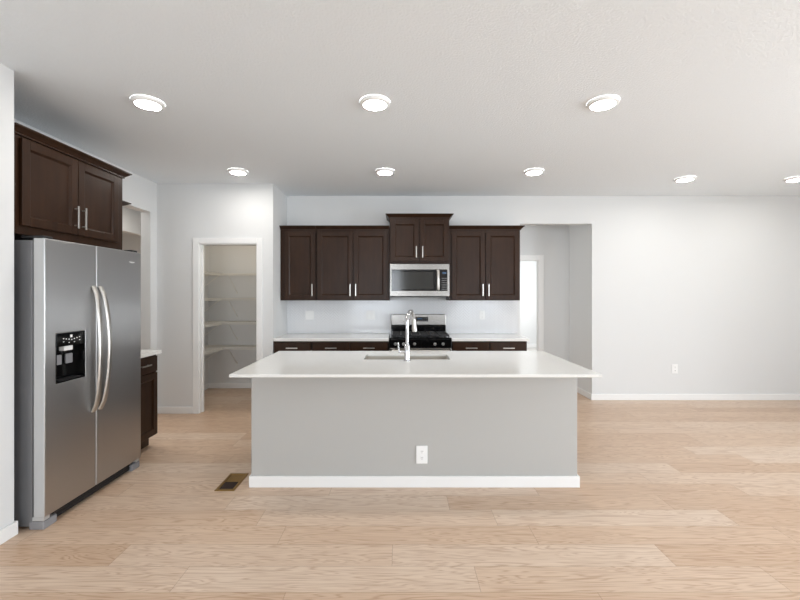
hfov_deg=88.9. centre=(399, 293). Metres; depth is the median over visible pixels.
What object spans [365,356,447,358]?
sink
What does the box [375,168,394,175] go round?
recessed light
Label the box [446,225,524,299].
upper cabinet
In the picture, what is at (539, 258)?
trim
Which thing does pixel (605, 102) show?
recessed light
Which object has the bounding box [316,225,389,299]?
upper cabinet
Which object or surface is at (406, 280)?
microwave
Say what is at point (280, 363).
island countertop
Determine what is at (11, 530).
baseboard
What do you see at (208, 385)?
baseboard
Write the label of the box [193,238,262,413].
trim
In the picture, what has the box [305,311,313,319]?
wall outlet
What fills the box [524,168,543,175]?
recessed light
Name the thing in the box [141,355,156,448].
base cabinet
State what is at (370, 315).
wall outlet
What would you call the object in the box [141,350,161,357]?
countertop
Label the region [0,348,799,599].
floor
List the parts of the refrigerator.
freezer door, handle, handle, fridge door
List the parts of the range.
oven door, control panel, handle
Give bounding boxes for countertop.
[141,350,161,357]
[229,351,601,376]
[273,334,389,340]
[449,334,528,340]
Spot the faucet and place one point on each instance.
(406, 351)
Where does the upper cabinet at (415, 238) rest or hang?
attached to the wall at (707, 286)
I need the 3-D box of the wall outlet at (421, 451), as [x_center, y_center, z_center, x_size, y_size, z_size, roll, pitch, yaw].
[0.165,1.210,3.072,0.085,0.135,0.010,0,0,0]
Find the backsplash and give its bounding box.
[287,300,517,332]
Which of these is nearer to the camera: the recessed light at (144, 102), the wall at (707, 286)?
the recessed light at (144, 102)
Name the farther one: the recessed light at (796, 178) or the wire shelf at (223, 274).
the wire shelf at (223, 274)
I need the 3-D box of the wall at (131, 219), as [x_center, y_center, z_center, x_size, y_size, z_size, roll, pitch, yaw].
[-4.308,0.055,5.530,0.115,2.800,6.140,0,0,0]
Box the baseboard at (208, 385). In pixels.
[204,383,250,389]
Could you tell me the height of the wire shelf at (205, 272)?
0.300 m
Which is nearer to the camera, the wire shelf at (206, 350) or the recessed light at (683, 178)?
the recessed light at (683, 178)
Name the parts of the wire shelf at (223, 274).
rail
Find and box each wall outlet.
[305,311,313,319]
[366,311,374,319]
[416,446,427,463]
[479,311,484,319]
[672,364,677,372]
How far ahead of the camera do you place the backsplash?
5.59 m
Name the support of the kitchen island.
on the floor
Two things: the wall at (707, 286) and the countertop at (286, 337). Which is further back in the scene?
the wall at (707, 286)
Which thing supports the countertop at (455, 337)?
on the base cabinet at (456, 345)
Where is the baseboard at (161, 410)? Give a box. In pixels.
[158,407,192,413]
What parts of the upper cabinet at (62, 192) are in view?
door, crown molding, handle, handle, door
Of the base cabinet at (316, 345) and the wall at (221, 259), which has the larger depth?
the wall at (221, 259)
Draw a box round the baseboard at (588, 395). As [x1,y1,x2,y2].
[577,387,799,399]
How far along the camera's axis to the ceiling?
2.71 m
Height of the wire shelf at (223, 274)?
0.300 m
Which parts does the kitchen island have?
baseboard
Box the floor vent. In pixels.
[214,473,248,490]
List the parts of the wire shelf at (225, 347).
rail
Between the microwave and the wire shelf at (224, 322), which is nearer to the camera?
the microwave
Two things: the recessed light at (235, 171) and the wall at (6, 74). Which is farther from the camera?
the recessed light at (235, 171)
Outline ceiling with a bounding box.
[0,0,799,211]
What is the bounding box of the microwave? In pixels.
[390,264,448,296]
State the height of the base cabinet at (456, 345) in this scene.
0.878 m
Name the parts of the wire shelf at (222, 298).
rail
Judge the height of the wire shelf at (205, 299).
0.300 m
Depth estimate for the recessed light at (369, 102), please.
2.83 m
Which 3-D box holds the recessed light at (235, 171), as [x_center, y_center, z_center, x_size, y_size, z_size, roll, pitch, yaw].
[-1.770,-1.332,4.460,0.212,0.025,0.212,0,0,0]
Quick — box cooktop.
[389,333,451,338]
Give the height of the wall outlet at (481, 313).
0.120 m
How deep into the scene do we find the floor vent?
3.15 m
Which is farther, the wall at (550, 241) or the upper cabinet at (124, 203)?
the wall at (550, 241)
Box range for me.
[389,314,451,350]
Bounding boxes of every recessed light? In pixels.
[130,95,164,110]
[228,168,247,175]
[360,95,389,110]
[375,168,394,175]
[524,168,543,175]
[586,95,619,110]
[674,176,695,181]
[783,176,799,181]
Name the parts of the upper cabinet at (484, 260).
door, crown molding, door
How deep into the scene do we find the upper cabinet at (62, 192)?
2.86 m
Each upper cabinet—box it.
[14,122,131,249]
[122,200,130,205]
[279,225,315,299]
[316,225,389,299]
[386,213,453,263]
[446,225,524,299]
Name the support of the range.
on the floor
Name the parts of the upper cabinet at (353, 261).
door, crown molding, door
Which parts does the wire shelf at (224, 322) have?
rail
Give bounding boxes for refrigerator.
[14,235,140,529]
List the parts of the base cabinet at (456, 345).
drawer, drawer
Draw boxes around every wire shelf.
[204,271,221,286]
[204,273,255,293]
[204,298,221,311]
[204,321,255,339]
[204,322,221,335]
[204,345,255,363]
[204,348,221,361]
[212,298,255,316]
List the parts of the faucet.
handle, spout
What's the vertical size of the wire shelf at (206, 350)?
0.300 m
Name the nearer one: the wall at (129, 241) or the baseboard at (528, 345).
the wall at (129, 241)
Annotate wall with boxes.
[0,63,13,529]
[14,119,207,384]
[122,206,140,235]
[122,232,140,252]
[157,184,275,406]
[208,246,255,382]
[276,187,286,336]
[287,196,799,393]
[520,225,568,360]
[520,261,536,343]
[569,225,587,391]
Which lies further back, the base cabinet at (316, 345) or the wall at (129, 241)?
the wall at (129, 241)
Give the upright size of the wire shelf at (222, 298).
0.300 m
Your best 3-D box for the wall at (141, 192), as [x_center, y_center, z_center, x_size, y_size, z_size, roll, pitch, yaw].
[-3.018,0.055,4.440,0.115,2.800,3.960,0,0,0]
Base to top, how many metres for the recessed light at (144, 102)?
0.025 m
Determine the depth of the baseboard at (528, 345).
10.99 m
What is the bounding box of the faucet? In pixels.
[397,310,416,360]
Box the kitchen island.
[249,377,579,487]
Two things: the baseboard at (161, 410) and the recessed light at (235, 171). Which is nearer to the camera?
the recessed light at (235, 171)
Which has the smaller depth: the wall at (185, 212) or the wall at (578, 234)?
the wall at (185, 212)
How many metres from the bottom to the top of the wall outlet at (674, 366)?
0.125 m
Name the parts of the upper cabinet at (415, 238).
door, crown molding, door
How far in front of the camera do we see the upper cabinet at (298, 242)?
5.26 m
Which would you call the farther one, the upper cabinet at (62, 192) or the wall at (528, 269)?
the wall at (528, 269)
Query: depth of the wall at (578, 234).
6.02 m
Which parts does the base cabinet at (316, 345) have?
drawer, drawer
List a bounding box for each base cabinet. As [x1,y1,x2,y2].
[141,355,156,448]
[274,341,311,352]
[312,341,389,350]
[451,341,526,350]
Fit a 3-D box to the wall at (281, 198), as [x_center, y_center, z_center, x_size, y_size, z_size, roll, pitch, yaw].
[-1.605,0.055,5.692,0.115,2.800,1.215,0,0,0]
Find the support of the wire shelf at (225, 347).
attached to the wall at (221, 259)
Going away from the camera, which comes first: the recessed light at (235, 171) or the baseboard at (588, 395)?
the recessed light at (235, 171)
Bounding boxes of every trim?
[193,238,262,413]
[520,255,543,350]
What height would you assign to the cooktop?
0.016 m
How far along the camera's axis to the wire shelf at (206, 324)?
5.78 m
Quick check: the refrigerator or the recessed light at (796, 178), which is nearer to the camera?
the refrigerator
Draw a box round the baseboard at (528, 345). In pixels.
[527,344,536,347]
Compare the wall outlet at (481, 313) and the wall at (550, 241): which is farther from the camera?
the wall at (550, 241)
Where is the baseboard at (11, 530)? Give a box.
[0,521,17,544]
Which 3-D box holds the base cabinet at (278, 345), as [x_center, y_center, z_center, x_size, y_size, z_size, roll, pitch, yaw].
[-1.312,1.016,5.265,0.462,0.878,0.660,0,0,0]

